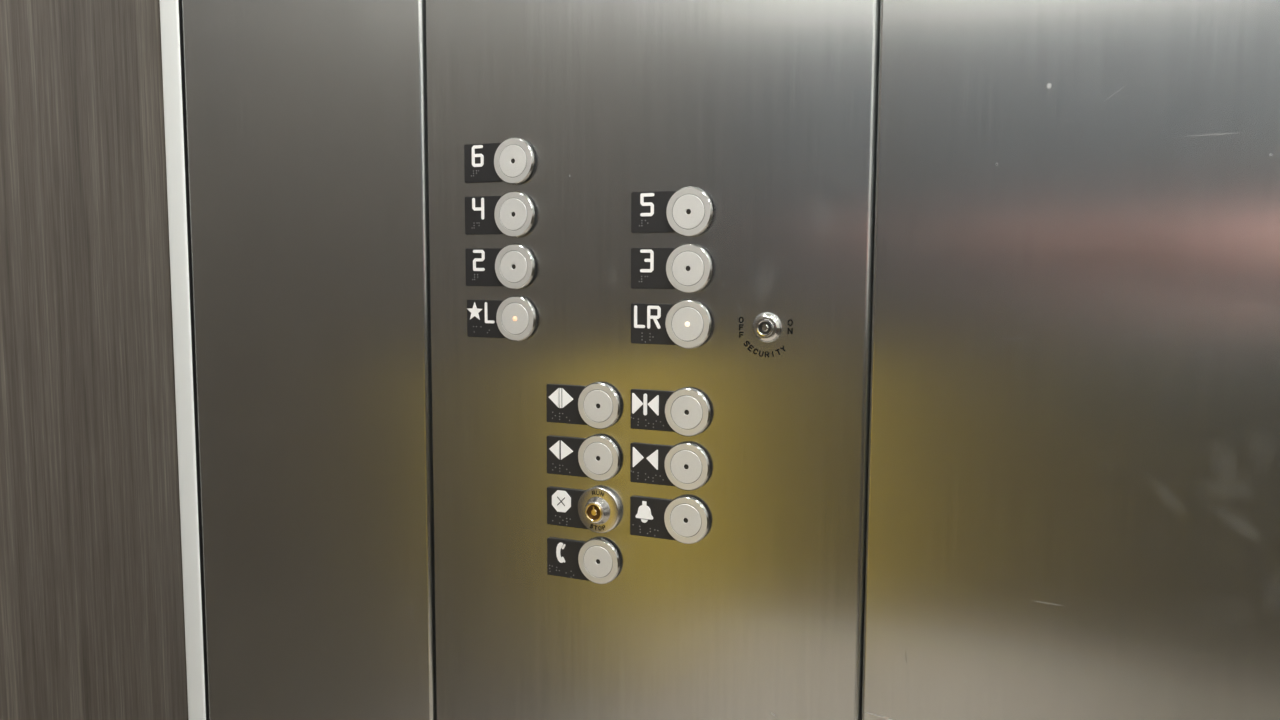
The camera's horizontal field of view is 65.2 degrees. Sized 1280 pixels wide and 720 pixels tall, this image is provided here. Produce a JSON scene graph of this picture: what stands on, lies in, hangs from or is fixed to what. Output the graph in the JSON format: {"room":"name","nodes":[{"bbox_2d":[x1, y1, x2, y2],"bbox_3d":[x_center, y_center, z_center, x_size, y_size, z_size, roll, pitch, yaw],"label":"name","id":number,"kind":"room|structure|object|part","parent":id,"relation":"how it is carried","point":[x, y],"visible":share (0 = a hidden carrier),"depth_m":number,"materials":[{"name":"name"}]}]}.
{"room":"elevator interior","nodes":[
{"label":"elevator interior","id":0,"kind":"room"},
{"bbox_2d":[0,0,187,719],"bbox_3d":[-0.964,0.288,0.201,0.030,2.320,2.121,3,6,24],"label":"wall","id":1,"kind":"structure","parent":0,"point":[92,623],"depth_m":1.02,"materials":[{"name":"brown wood"}]},
{"bbox_2d":[182,0,1279,719],"bbox_3d":[0.344,0.240,0.759,1.834,2.320,0.021,3,6,24],"label":"wall","id":2,"kind":"structure","parent":0,"point":[1073,498],"depth_m":0.84,"materials":[{"name":"metal"}]},
{"bbox_2d":[464,137,533,184],"bbox_3d":[-0.130,-0.183,0.923,0.076,0.043,0.007,3,6,24],"label":"button","id":3,"kind":"object","parent":2,"relation":"attached to","point":[511,161],"visible":1,"depth_m":0.92,"materials":[{"name":"grey metal"}]},
{"bbox_3d":[-0.140,-0.183,0.929,0.052,0.035,0.004,3,6,24],"label":"label plate","id":4,"kind":"part","parent":3,"relation":"part of","materials":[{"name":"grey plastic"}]},
{"bbox_2d":[465,243,534,289],"bbox_3d":[-0.130,-0.087,0.932,0.076,0.043,0.007,3,6,24],"label":"button","id":5,"kind":"object","parent":2,"relation":"attached to","point":[512,266],"visible":1,"depth_m":0.93,"materials":[{"name":"grey metal"}]},
{"bbox_3d":[-0.141,-0.087,0.938,0.052,0.035,0.004,3,6,24],"label":"label plate","id":6,"kind":"part","parent":5,"relation":"part of","materials":[{"name":"grey plastic"}]},
{"bbox_2d":[465,191,534,237],"bbox_3d":[-0.130,-0.135,0.927,0.076,0.043,0.007,3,6,24],"label":"button","id":7,"kind":"object","parent":2,"relation":"attached to","point":[511,214],"visible":1,"depth_m":0.92,"materials":[{"name":"grey metal"}]},
{"bbox_3d":[-0.141,-0.135,0.934,0.052,0.035,0.004,3,6,24],"label":"label plate","id":8,"kind":"part","parent":7,"relation":"part of","materials":[{"name":"grey plastic"}]},
{"bbox_2d":[467,296,535,340],"bbox_3d":[-0.130,-0.039,0.935,0.076,0.043,0.009,3,6,24],"label":"button","id":9,"kind":"object","parent":2,"relation":"attached to","point":[513,318],"visible":1,"depth_m":0.93,"materials":[{"name":"grey metal"}]},
{"bbox_3d":[-0.140,-0.039,0.943,0.052,0.035,0.004,3,6,24],"label":"label plate","id":10,"kind":"part","parent":9,"relation":"part of","materials":[{"name":"grey plastic"}]},
{"bbox_2d":[547,537,619,583],"bbox_3d":[-0.052,0.183,0.922,0.076,0.043,0.007,3,6,24],"label":"button","id":11,"kind":"object","parent":2,"relation":"attached to","point":[595,560],"visible":1,"depth_m":0.92,"materials":[{"name":"grey metal"}]},
{"bbox_3d":[-0.062,0.185,0.928,0.052,0.035,0.004,3,6,24],"label":"label plate","id":12,"kind":"part","parent":11,"relation":"part of","materials":[{"name":"grey plastic"}]},
{"bbox_2d":[547,487,619,532],"bbox_3d":[-0.054,0.136,0.913,0.076,0.043,0.016,3,6,24],"label":"switch","id":13,"kind":"object","parent":2,"relation":"attached to","point":[595,509],"visible":1,"depth_m":0.91,"materials":[{"name":"grey metal"}]},
{"bbox_3d":[-0.062,0.137,0.924,0.052,0.035,0.004,3,6,24],"label":"label plate","id":14,"kind":"part","parent":13,"relation":"part of","materials":[{"name":"grey plastic"}]},
{"bbox_2d":[547,435,619,480],"bbox_3d":[-0.052,0.088,0.913,0.076,0.043,0.007,3,6,24],"label":"button","id":15,"kind":"object","parent":2,"relation":"attached to","point":[595,457],"visible":1,"depth_m":0.91,"materials":[{"name":"grey metal"}]},
{"bbox_3d":[-0.062,0.089,0.919,0.052,0.035,0.004,3,6,24],"label":"label plate","id":16,"kind":"part","parent":15,"relation":"part of","materials":[{"name":"grey plastic"}]},
{"bbox_2d":[546,382,620,428],"bbox_3d":[-0.052,0.040,0.908,0.076,0.043,0.007,3,6,24],"label":"button","id":17,"kind":"object","parent":2,"relation":"attached to","point":[596,405],"visible":1,"depth_m":0.90,"materials":[{"name":"grey metal"}]},
{"bbox_3d":[-0.062,0.041,0.914,0.052,0.035,0.004,3,6,24],"label":"label plate","id":18,"kind":"part","parent":17,"relation":"part of","materials":[{"name":"grey plastic"}]},
{"bbox_2d":[630,496,709,543],"bbox_3d":[0.026,0.139,0.882,0.076,0.043,0.007,3,6,24],"label":"button","id":19,"kind":"object","parent":2,"relation":"attached to","point":[682,519],"visible":1,"depth_m":0.88,"materials":[{"name":"grey metal"}]},
{"bbox_3d":[0.016,0.141,0.889,0.052,0.035,0.004,3,6,24],"label":"label plate","id":20,"kind":"part","parent":19,"relation":"part of","materials":[{"name":"grey plastic"}]},
{"bbox_2d":[630,442,709,490],"bbox_3d":[0.026,0.092,0.878,0.076,0.043,0.007,3,6,24],"label":"button","id":21,"kind":"object","parent":2,"relation":"attached to","point":[683,465],"visible":1,"depth_m":0.87,"materials":[{"name":"grey metal"}]},
{"bbox_3d":[0.016,0.092,0.884,0.052,0.035,0.004,3,6,24],"label":"label plate","id":22,"kind":"part","parent":21,"relation":"part of","materials":[{"name":"grey plastic"}]},
{"bbox_2d":[630,388,710,436],"bbox_3d":[0.026,0.044,0.873,0.076,0.043,0.007,3,6,24],"label":"button","id":23,"kind":"object","parent":2,"relation":"attached to","point":[682,411],"visible":1,"depth_m":0.87,"materials":[{"name":"grey metal"}]},
{"bbox_3d":[0.016,0.044,0.879,0.052,0.035,0.004,3,6,24],"label":"label plate","id":24,"kind":"part","parent":23,"relation":"part of","materials":[{"name":"grey plastic"}]},
{"bbox_2d":[631,299,711,348],"bbox_3d":[0.026,-0.032,0.865,0.076,0.043,0.009,3,6,24],"label":"button","id":25,"kind":"object","parent":2,"relation":"attached to","point":[686,323],"visible":1,"depth_m":0.86,"materials":[{"name":"grey metal"}]},
{"bbox_3d":[0.016,-0.031,0.872,0.052,0.035,0.004,3,6,24],"label":"label plate","id":26,"kind":"part","parent":25,"relation":"part of","materials":[{"name":"grey plastic"}]},
{"bbox_2d":[631,243,711,292],"bbox_3d":[0.027,-0.079,0.862,0.076,0.043,0.007,3,6,24],"label":"button","id":27,"kind":"object","parent":2,"relation":"attached to","point":[685,268],"visible":1,"depth_m":0.86,"materials":[{"name":"grey metal"}]},
{"bbox_3d":[0.017,-0.079,0.868,0.052,0.035,0.004,3,6,24],"label":"label plate","id":28,"kind":"part","parent":27,"relation":"part of","materials":[{"name":"grey plastic"}]},
{"bbox_2d":[631,186,712,236],"bbox_3d":[0.027,-0.127,0.857,0.076,0.043,0.007,3,6,24],"label":"button","id":29,"kind":"object","parent":2,"relation":"attached to","point":[687,211],"visible":1,"depth_m":0.85,"materials":[{"name":"grey metal"}]},
{"bbox_3d":[0.017,-0.127,0.863,0.052,0.035,0.004,3,6,24],"label":"label plate","id":30,"kind":"part","parent":29,"relation":"part of","materials":[{"name":"grey plastic"}]},
{"bbox_2d":[739,312,792,357],"bbox_3d":[0.103,-0.021,0.831,0.047,0.038,0.008,3,6,24],"label":"switch","id":31,"kind":"object","parent":2,"relation":"attached to","point":[766,327],"visible":1,"depth_m":0.83,"materials":[{"name":"silver metal"}]},
{"bbox_3d":[0.337,0.238,0.780,1.924,2.320,0.008,3,6,24],"label":"wall","id":32,"kind":"structure","parent":0,"visible":0},
{"bbox_2d":[159,0,208,719],"bbox_3d":[-0.506,0.199,1.141,0.028,2.320,0.022,3,6,24],"label":"trim","id":33,"kind":"structure","parent":32,"relation":"attached to","point":[169,9],"depth_m":1.11,"materials":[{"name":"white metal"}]}
]}

